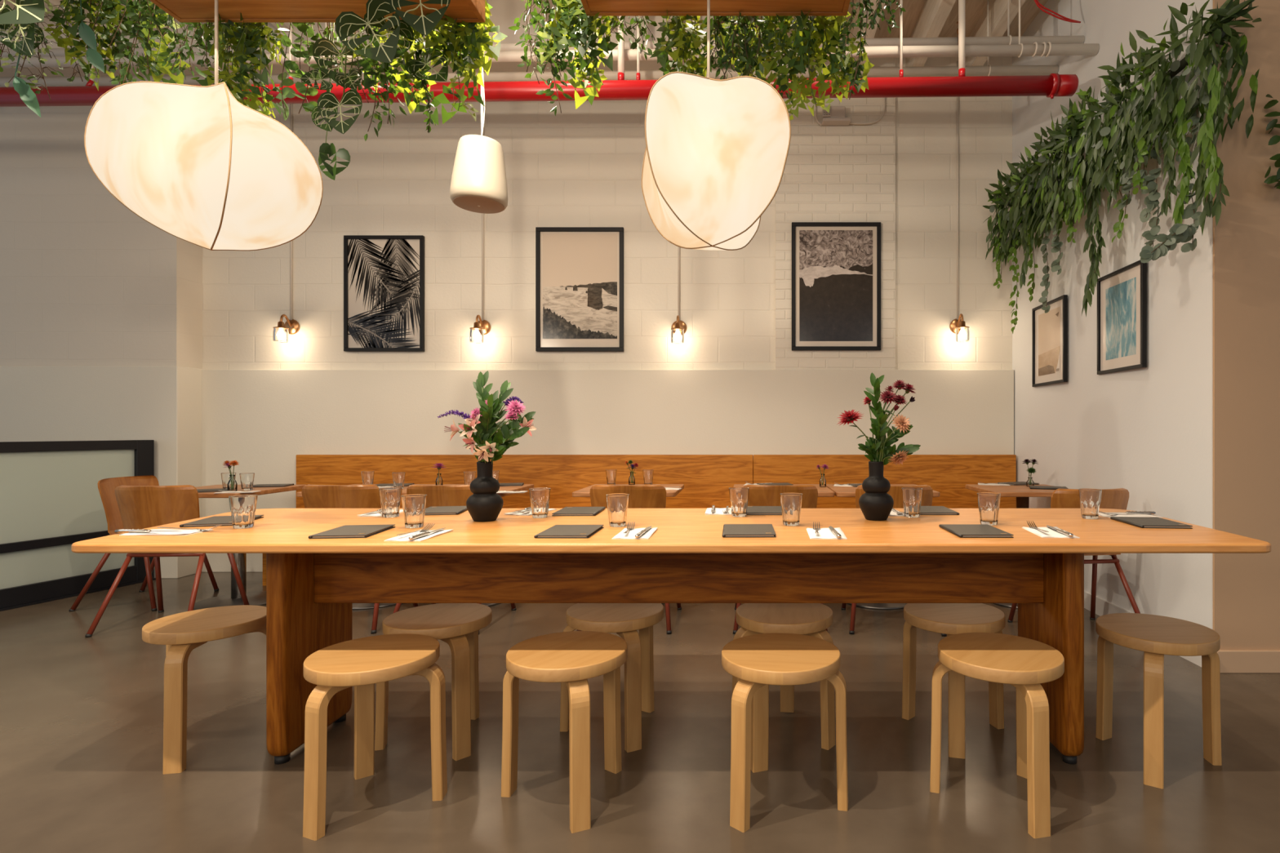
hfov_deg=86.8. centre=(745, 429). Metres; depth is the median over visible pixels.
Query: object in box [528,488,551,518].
tumbler
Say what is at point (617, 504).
tumbler
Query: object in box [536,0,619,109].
vine
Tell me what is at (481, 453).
stem
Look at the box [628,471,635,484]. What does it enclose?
bud vase
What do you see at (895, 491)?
chair
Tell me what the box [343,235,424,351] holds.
framed picture
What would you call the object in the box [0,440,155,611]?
glass wall
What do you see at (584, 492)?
bistro table
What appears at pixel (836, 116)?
unit
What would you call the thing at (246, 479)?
tumbler
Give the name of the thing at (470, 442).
stem
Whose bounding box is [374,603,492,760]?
stool
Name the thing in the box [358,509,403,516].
napkin
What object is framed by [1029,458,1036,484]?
stem
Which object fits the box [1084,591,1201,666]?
baseboard
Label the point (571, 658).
stool
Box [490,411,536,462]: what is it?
stem
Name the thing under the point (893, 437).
stem
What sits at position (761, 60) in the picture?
vine
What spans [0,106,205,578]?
wall
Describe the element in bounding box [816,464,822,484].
stem
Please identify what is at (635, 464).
stem
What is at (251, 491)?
napkin
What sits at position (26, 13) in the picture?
leaf plant
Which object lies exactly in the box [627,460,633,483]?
stem
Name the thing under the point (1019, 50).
pipe
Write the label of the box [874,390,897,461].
stem
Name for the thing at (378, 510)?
table knife
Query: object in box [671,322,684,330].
socket
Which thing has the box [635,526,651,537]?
table knife
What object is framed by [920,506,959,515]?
menu
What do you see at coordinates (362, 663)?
stool
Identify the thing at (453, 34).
vine
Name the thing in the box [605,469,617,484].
tumbler
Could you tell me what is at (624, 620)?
stool
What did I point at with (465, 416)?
stem
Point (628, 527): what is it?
fork
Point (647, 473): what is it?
tumbler
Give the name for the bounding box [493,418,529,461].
stem
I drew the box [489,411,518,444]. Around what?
stem
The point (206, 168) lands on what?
lamp
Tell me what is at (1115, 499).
chair
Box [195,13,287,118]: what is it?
vine
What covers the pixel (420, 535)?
table knife
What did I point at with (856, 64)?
vine
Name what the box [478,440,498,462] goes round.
stem
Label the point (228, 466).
stem
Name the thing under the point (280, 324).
socket
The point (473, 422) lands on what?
stem
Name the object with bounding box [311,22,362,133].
leaf plant
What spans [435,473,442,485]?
bud vase
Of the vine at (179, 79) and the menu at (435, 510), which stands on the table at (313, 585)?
the menu at (435, 510)
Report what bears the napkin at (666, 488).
on the bistro table at (584, 492)
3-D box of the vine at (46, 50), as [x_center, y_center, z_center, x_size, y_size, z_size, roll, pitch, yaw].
[-2.233,-1.272,2.108,0.269,0.450,0.178,0,0,0]
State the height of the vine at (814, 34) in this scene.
0.412 m
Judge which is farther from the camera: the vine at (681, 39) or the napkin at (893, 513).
the napkin at (893, 513)
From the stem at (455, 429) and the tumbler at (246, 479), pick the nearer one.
the stem at (455, 429)
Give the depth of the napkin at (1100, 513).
2.47 m
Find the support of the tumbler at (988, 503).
on the table at (313, 585)
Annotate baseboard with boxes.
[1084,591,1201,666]
[1217,649,1279,673]
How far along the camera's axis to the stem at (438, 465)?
4.41 m
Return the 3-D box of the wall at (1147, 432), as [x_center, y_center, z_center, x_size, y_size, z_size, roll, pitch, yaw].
[4.031,-0.956,4.209,3.937,4.100,2.382,0,0,0]
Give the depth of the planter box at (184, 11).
1.99 m
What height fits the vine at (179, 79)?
0.357 m
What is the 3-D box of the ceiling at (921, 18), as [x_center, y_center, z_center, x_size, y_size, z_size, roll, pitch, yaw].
[-1.500,-2.906,-0.800,15.000,0.400,12.400,0,0,0]
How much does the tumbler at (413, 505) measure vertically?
0.105 m
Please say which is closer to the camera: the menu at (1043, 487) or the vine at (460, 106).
the vine at (460, 106)
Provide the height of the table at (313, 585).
0.774 m
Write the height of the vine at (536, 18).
0.471 m
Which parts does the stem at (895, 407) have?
stem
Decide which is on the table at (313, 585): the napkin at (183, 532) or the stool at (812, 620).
the napkin at (183, 532)
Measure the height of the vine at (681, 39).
0.308 m
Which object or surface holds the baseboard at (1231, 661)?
attached to the wall at (1147, 432)
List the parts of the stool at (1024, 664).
leg, seat, leg, leg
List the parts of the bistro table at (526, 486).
plate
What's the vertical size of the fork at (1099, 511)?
0.016 m
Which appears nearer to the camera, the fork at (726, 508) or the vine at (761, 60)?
the vine at (761, 60)
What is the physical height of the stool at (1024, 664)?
0.440 m
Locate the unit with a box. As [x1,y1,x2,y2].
[813,97,885,125]
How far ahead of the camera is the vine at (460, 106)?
2.06 m
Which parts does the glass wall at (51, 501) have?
pane, pane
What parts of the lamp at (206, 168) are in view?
lamp shade, cord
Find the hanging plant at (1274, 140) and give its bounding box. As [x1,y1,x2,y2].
[1263,93,1279,189]
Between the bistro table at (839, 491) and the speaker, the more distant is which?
the bistro table at (839, 491)
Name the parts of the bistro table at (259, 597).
plate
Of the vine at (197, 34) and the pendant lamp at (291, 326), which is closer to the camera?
the vine at (197, 34)
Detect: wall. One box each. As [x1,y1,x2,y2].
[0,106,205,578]
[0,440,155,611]
[201,369,1013,572]
[202,56,1012,369]
[1012,0,1279,649]
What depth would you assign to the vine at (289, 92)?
2.10 m
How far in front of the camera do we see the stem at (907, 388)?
2.39 m
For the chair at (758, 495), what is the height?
0.797 m
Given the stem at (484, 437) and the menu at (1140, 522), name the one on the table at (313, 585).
the menu at (1140, 522)
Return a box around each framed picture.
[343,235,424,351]
[535,226,623,351]
[791,222,880,350]
[1031,294,1067,386]
[1097,259,1146,374]
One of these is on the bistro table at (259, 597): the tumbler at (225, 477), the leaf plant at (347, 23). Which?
the tumbler at (225, 477)
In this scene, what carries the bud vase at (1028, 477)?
on the bistro table at (1022, 493)
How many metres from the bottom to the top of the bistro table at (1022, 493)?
0.720 m
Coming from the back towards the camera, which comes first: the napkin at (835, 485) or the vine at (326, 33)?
the napkin at (835, 485)
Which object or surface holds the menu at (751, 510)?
on the table at (313, 585)
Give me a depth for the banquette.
5.07 m
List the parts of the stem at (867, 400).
stem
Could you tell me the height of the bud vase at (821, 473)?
0.085 m
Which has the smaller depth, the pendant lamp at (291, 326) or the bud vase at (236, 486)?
the bud vase at (236, 486)
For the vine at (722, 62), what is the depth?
2.10 m
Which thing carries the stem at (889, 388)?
in the vase at (875, 504)
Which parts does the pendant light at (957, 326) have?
arm, bulb, lamp shade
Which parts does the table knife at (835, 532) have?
handle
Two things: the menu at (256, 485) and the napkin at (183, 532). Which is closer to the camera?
the napkin at (183, 532)
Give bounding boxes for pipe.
[0,0,1058,86]
[0,0,1078,106]
[0,0,1098,67]
[1,0,1084,56]
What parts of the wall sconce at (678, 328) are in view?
lamp shade, bulb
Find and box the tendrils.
[318,22,350,180]
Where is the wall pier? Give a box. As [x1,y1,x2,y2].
[775,57,895,369]
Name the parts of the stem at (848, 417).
stem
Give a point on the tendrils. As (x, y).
(325, 148)
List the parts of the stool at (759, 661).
leg, leg, seat, leg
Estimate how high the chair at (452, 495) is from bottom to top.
0.797 m
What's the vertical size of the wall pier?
2.650 m
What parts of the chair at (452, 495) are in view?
leg, backrest, leg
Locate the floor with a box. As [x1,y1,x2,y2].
[0,572,1279,852]
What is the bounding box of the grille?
[453,195,504,213]
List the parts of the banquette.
panel, panel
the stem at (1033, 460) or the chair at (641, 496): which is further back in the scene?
the stem at (1033, 460)
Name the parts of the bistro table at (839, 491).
plate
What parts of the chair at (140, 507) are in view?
leg, backrest, leg, seat frame, leg, leg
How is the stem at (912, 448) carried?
in the vase at (875, 504)
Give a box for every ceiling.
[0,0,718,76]
[0,0,1048,66]
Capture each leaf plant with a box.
[0,0,44,56]
[227,22,365,89]
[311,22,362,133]
[335,0,450,62]
[404,27,448,81]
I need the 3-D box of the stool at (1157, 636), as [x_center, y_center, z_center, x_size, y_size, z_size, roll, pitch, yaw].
[1.368,0.874,2.212,0.372,0.440,0.366,0,0,3]
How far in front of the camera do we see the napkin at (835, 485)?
4.47 m
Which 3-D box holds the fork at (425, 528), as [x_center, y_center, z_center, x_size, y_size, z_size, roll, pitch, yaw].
[-1.006,0.307,2.039,0.023,0.016,0.190,0,0,3]
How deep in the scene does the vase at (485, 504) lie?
2.32 m
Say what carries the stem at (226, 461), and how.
in the bud vase at (236, 486)
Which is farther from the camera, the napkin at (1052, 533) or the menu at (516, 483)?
the menu at (516, 483)
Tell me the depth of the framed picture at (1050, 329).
4.54 m
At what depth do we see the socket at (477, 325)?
5.04 m
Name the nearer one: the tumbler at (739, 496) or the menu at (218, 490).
the tumbler at (739, 496)
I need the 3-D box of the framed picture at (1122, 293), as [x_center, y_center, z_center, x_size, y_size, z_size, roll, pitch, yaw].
[2.086,-0.609,3.720,0.026,0.565,0.470,0,0,1]
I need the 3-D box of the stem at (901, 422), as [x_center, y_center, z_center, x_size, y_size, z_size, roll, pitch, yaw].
[0.527,0.049,2.340,0.111,0.212,0.070,0,0,0]
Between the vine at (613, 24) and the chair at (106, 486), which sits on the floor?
the chair at (106, 486)
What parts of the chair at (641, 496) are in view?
backrest, leg, leg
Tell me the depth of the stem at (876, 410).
2.37 m
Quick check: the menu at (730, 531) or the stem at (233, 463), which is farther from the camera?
the stem at (233, 463)
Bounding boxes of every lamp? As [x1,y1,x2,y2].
[84,0,323,250]
[641,0,791,250]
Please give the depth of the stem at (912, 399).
2.38 m
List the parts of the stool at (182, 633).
leg, leg, seat, leg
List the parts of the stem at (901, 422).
stem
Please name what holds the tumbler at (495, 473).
on the bistro table at (526, 486)
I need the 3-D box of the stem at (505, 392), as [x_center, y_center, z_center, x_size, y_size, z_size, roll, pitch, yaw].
[-0.880,-0.011,2.378,0.113,0.333,0.082,0,0,0]
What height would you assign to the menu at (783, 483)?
0.010 m
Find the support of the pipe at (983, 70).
hanging from the ceiling at (921, 18)
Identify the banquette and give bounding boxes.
[262,454,1016,585]
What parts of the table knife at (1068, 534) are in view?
handle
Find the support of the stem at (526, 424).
in the vase at (485, 504)
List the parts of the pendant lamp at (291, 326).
lamp shade, bulb, arm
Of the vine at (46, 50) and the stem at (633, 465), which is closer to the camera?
the vine at (46, 50)
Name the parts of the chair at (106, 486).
leg, backrest, leg, leg, leg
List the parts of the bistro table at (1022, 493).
plate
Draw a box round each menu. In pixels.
[179,515,263,527]
[196,488,234,492]
[253,484,293,487]
[308,524,395,538]
[376,483,413,486]
[424,506,467,515]
[499,482,524,486]
[533,524,604,538]
[551,506,605,515]
[722,524,776,537]
[746,506,782,515]
[756,482,792,485]
[847,483,862,487]
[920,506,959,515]
[938,524,1013,537]
[997,481,1039,485]
[1028,485,1068,489]
[1110,516,1192,528]
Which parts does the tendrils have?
stem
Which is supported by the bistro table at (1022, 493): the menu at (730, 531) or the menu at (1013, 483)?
the menu at (1013, 483)
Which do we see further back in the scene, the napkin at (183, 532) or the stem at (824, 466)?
the stem at (824, 466)
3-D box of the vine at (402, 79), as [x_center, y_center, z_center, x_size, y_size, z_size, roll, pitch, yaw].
[-1.099,-1.161,2.093,0.265,0.368,0.176,0,0,0]
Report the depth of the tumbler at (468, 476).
4.26 m
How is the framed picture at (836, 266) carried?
attached to the wall pier
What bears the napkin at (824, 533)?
on the table at (313, 585)
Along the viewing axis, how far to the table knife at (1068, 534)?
2.02 m
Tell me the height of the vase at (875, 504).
0.208 m
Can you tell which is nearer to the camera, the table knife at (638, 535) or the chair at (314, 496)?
the table knife at (638, 535)
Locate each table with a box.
[71,508,1271,764]
[193,484,306,610]
[297,484,440,609]
[401,484,533,606]
[572,484,684,604]
[733,484,834,497]
[826,484,939,609]
[965,484,1054,608]
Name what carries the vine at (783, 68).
hanging from the planter box at (606, 7)
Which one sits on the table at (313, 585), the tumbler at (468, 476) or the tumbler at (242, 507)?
the tumbler at (242, 507)
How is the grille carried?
attached to the speaker
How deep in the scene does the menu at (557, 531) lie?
2.03 m
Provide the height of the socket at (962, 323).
0.053 m
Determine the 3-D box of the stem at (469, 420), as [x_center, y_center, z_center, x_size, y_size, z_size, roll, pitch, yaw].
[-0.912,0.049,2.309,0.058,0.213,0.103,0,0,43]
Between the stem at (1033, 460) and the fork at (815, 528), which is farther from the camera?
the stem at (1033, 460)
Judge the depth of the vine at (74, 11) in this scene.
2.10 m
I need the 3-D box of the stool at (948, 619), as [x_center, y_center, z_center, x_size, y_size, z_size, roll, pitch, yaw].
[0.763,0.874,2.421,0.372,0.440,0.366,0,0,-16]
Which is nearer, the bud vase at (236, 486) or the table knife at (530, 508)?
the table knife at (530, 508)
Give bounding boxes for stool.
[142,604,266,774]
[302,633,447,840]
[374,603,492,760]
[501,631,627,833]
[560,603,663,752]
[721,632,848,832]
[732,603,835,750]
[902,603,1004,759]
[929,632,1064,839]
[1095,613,1222,789]
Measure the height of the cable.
0.229 m
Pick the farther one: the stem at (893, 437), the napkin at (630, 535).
the stem at (893, 437)
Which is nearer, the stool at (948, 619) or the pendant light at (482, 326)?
the stool at (948, 619)
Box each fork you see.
[156,524,221,530]
[396,523,435,535]
[515,510,531,513]
[623,521,635,533]
[722,506,728,512]
[813,521,820,533]
[892,507,904,514]
[1026,520,1048,532]
[1098,511,1150,515]
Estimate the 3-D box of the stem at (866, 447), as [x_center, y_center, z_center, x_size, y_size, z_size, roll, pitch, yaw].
[0.434,0.098,2.359,0.062,0.116,0.104,0,0,43]
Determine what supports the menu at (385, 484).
on the bistro table at (355, 606)
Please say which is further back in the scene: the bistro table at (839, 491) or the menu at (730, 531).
the bistro table at (839, 491)
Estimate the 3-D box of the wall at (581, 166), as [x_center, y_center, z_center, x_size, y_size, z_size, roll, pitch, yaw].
[-0.975,-0.956,5.280,6.750,4.100,0.200,0,0,0]
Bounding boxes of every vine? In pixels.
[0,0,97,100]
[44,0,137,91]
[72,0,201,84]
[95,0,190,84]
[154,22,238,84]
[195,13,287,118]
[274,22,322,119]
[300,22,350,91]
[342,24,406,140]
[353,26,440,124]
[397,0,507,97]
[412,35,435,133]
[435,45,484,124]
[508,0,591,115]
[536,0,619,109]
[591,15,657,59]
[649,10,714,76]
[697,15,796,80]
[699,12,794,80]
[758,8,874,116]
[765,39,806,119]
[838,0,871,99]
[855,0,905,34]
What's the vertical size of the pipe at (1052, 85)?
0.805 m
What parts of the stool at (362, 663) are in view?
leg, leg, seat, leg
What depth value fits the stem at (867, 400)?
2.40 m
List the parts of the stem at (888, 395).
stem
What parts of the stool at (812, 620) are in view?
leg, seat, leg, leg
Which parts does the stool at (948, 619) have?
leg, seat, leg, leg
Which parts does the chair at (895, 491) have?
leg, leg, backrest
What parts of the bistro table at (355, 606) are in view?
plate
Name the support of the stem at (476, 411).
in the vase at (485, 504)
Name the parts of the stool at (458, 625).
leg, seat, leg, leg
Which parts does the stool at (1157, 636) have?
leg, leg, seat, leg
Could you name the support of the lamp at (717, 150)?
hanging from the planter box at (606, 7)
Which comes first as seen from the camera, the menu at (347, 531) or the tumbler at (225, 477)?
the menu at (347, 531)
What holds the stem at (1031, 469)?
in the bud vase at (1028, 477)
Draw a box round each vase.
[227,474,237,490]
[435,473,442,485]
[466,462,503,521]
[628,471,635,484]
[819,473,826,487]
[858,461,893,520]
[1026,477,1034,486]
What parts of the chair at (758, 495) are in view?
leg, backrest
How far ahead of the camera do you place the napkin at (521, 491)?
3.98 m
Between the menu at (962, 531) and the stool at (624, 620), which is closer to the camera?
the menu at (962, 531)
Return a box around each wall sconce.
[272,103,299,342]
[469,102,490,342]
[671,246,686,343]
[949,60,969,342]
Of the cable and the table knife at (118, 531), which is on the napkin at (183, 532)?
the table knife at (118, 531)
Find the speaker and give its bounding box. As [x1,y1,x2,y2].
[449,67,507,213]
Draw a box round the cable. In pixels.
[1034,0,1080,22]
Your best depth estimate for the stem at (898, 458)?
2.33 m
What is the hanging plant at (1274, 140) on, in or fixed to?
attached to the wall at (1147, 432)
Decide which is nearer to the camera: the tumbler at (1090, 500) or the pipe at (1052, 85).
the tumbler at (1090, 500)
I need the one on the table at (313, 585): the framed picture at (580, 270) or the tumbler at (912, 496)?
the tumbler at (912, 496)
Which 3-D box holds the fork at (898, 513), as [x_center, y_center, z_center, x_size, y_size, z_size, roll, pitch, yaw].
[0.576,0.307,2.548,0.023,0.016,0.190,0,0,-1]
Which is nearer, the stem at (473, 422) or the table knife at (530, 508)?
the stem at (473, 422)
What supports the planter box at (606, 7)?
hanging from the ceiling at (921, 18)
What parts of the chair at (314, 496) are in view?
backrest, leg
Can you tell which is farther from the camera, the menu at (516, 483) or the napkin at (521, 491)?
the menu at (516, 483)
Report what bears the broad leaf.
hanging from the planter box
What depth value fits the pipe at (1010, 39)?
4.14 m
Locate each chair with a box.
[68,475,219,612]
[84,484,248,637]
[301,484,417,633]
[392,484,516,634]
[577,484,681,634]
[733,484,827,633]
[841,484,946,635]
[1007,488,1140,622]
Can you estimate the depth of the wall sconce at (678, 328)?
5.16 m
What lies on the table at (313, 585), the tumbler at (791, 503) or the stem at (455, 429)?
the tumbler at (791, 503)
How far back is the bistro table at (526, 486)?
4.25 m
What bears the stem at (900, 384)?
in the vase at (875, 504)
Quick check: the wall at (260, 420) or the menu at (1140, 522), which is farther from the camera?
the wall at (260, 420)
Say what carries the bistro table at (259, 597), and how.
on the floor
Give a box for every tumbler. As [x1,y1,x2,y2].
[221,472,235,488]
[228,494,257,528]
[239,472,254,490]
[360,471,374,484]
[378,487,402,517]
[391,471,405,488]
[400,493,426,528]
[462,471,475,484]
[492,470,499,481]
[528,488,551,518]
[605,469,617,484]
[605,493,629,527]
[642,469,653,484]
[728,487,749,517]
[779,493,802,525]
[901,487,922,517]
[977,492,1000,525]
[1078,488,1102,519]
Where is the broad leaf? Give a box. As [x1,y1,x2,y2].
[12,0,104,116]
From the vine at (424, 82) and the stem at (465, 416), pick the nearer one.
the vine at (424, 82)
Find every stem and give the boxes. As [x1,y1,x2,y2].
[222,460,231,488]
[223,462,232,488]
[228,460,239,488]
[431,462,444,484]
[437,409,477,444]
[444,420,479,462]
[457,418,481,462]
[457,423,488,452]
[462,433,485,462]
[465,413,497,462]
[470,407,482,445]
[472,370,493,439]
[472,448,492,463]
[474,440,510,462]
[475,390,504,445]
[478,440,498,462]
[488,380,513,462]
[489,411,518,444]
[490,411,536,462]
[491,416,536,464]
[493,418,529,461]
[496,400,525,426]
[498,395,523,414]
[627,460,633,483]
[629,463,636,483]
[631,463,638,483]
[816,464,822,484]
[820,464,828,484]
[836,408,870,453]
[857,441,880,461]
[862,396,876,461]
[863,373,886,450]
[864,412,889,458]
[871,442,920,465]
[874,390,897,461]
[875,386,893,461]
[875,394,906,461]
[879,404,899,461]
[879,424,912,459]
[880,395,915,457]
[880,413,910,461]
[882,449,909,465]
[884,379,908,410]
[887,382,915,416]
[1022,458,1031,484]
[1026,466,1035,484]
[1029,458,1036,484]
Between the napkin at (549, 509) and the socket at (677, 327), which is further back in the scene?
the socket at (677, 327)
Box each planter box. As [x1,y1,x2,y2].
[149,0,484,22]
[581,0,850,15]
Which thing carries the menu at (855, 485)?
on the bistro table at (839, 491)
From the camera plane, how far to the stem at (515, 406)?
2.33 m
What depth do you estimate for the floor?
2.19 m
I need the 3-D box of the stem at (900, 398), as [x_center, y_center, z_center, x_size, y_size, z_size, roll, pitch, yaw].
[0.517,0.015,2.382,0.119,0.282,0.057,0,0,20]
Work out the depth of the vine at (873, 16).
2.00 m
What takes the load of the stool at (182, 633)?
on the floor
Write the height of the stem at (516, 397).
0.276 m
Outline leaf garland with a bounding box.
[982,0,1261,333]
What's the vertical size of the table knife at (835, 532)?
0.012 m
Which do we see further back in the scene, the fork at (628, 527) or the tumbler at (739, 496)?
the tumbler at (739, 496)
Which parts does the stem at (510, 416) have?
stem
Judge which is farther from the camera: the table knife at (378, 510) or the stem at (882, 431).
the table knife at (378, 510)
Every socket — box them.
[272,321,288,329]
[469,321,484,329]
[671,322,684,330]
[955,320,969,328]
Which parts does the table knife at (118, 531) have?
handle, blade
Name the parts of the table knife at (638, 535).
handle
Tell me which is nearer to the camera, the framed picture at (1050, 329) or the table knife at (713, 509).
the table knife at (713, 509)
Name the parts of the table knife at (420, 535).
handle, blade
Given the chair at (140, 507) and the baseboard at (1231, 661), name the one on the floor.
the chair at (140, 507)
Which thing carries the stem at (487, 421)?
in the vase at (485, 504)
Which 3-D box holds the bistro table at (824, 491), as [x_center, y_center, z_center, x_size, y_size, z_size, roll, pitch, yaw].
[0.228,0.734,4.295,0.615,0.720,0.610,0,0,0]
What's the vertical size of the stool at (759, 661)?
0.440 m
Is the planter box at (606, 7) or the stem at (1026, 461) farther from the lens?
the stem at (1026, 461)
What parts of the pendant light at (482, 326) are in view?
lamp shade, bulb, arm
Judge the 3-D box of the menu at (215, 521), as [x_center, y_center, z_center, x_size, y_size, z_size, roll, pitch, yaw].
[-1.806,0.315,2.314,0.160,0.010,0.218,0,0,-16]
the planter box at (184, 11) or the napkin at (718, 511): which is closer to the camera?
the planter box at (184, 11)
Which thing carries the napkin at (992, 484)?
on the bistro table at (1022, 493)
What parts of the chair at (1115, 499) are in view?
leg, backrest, leg, seat frame, seat, leg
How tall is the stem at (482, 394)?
0.366 m
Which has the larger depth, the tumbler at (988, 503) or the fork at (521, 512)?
the fork at (521, 512)
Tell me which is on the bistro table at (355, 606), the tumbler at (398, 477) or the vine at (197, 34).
the tumbler at (398, 477)
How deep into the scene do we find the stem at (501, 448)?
2.30 m
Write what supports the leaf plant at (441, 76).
hanging from the vine at (453, 34)
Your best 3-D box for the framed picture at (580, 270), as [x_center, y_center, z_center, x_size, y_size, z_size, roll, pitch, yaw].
[-1.280,-1.084,5.164,0.675,0.956,0.030,0,0,0]
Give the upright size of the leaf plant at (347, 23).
0.290 m
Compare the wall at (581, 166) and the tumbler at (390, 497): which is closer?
the tumbler at (390, 497)
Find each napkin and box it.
[119,528,213,535]
[215,490,260,493]
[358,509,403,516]
[383,528,453,541]
[496,490,527,493]
[503,508,555,515]
[611,527,657,539]
[665,487,681,489]
[705,507,731,515]
[806,527,847,539]
[833,484,852,486]
[888,509,904,516]
[977,483,1009,485]
[1022,526,1079,538]
[1098,512,1162,517]
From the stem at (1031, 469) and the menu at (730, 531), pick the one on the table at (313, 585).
the menu at (730, 531)
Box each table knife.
[114,528,180,533]
[363,508,381,514]
[408,528,444,540]
[511,506,531,512]
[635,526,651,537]
[711,505,715,512]
[828,526,841,537]
[1046,524,1073,537]
[1125,511,1155,514]
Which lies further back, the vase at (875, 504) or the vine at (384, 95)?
the vase at (875, 504)
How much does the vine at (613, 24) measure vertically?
0.204 m
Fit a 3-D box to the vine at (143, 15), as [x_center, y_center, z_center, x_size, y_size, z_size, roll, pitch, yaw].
[-1.936,-1.258,2.092,0.401,0.450,0.174,0,0,9]
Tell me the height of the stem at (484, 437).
0.178 m
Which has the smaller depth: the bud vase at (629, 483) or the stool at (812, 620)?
the stool at (812, 620)
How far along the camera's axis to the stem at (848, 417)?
2.36 m
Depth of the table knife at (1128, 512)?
2.50 m
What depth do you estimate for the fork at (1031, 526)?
2.15 m
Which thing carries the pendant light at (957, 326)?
attached to the wall at (581, 166)
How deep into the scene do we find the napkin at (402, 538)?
1.99 m
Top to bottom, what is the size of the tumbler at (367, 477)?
0.105 m
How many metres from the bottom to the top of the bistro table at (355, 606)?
0.720 m
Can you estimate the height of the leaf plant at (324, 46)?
0.295 m
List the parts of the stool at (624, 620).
leg, seat, leg, leg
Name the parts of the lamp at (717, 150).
cord, lamp shade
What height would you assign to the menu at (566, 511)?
0.010 m
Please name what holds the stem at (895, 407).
in the vase at (875, 504)
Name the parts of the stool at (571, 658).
leg, seat, leg, leg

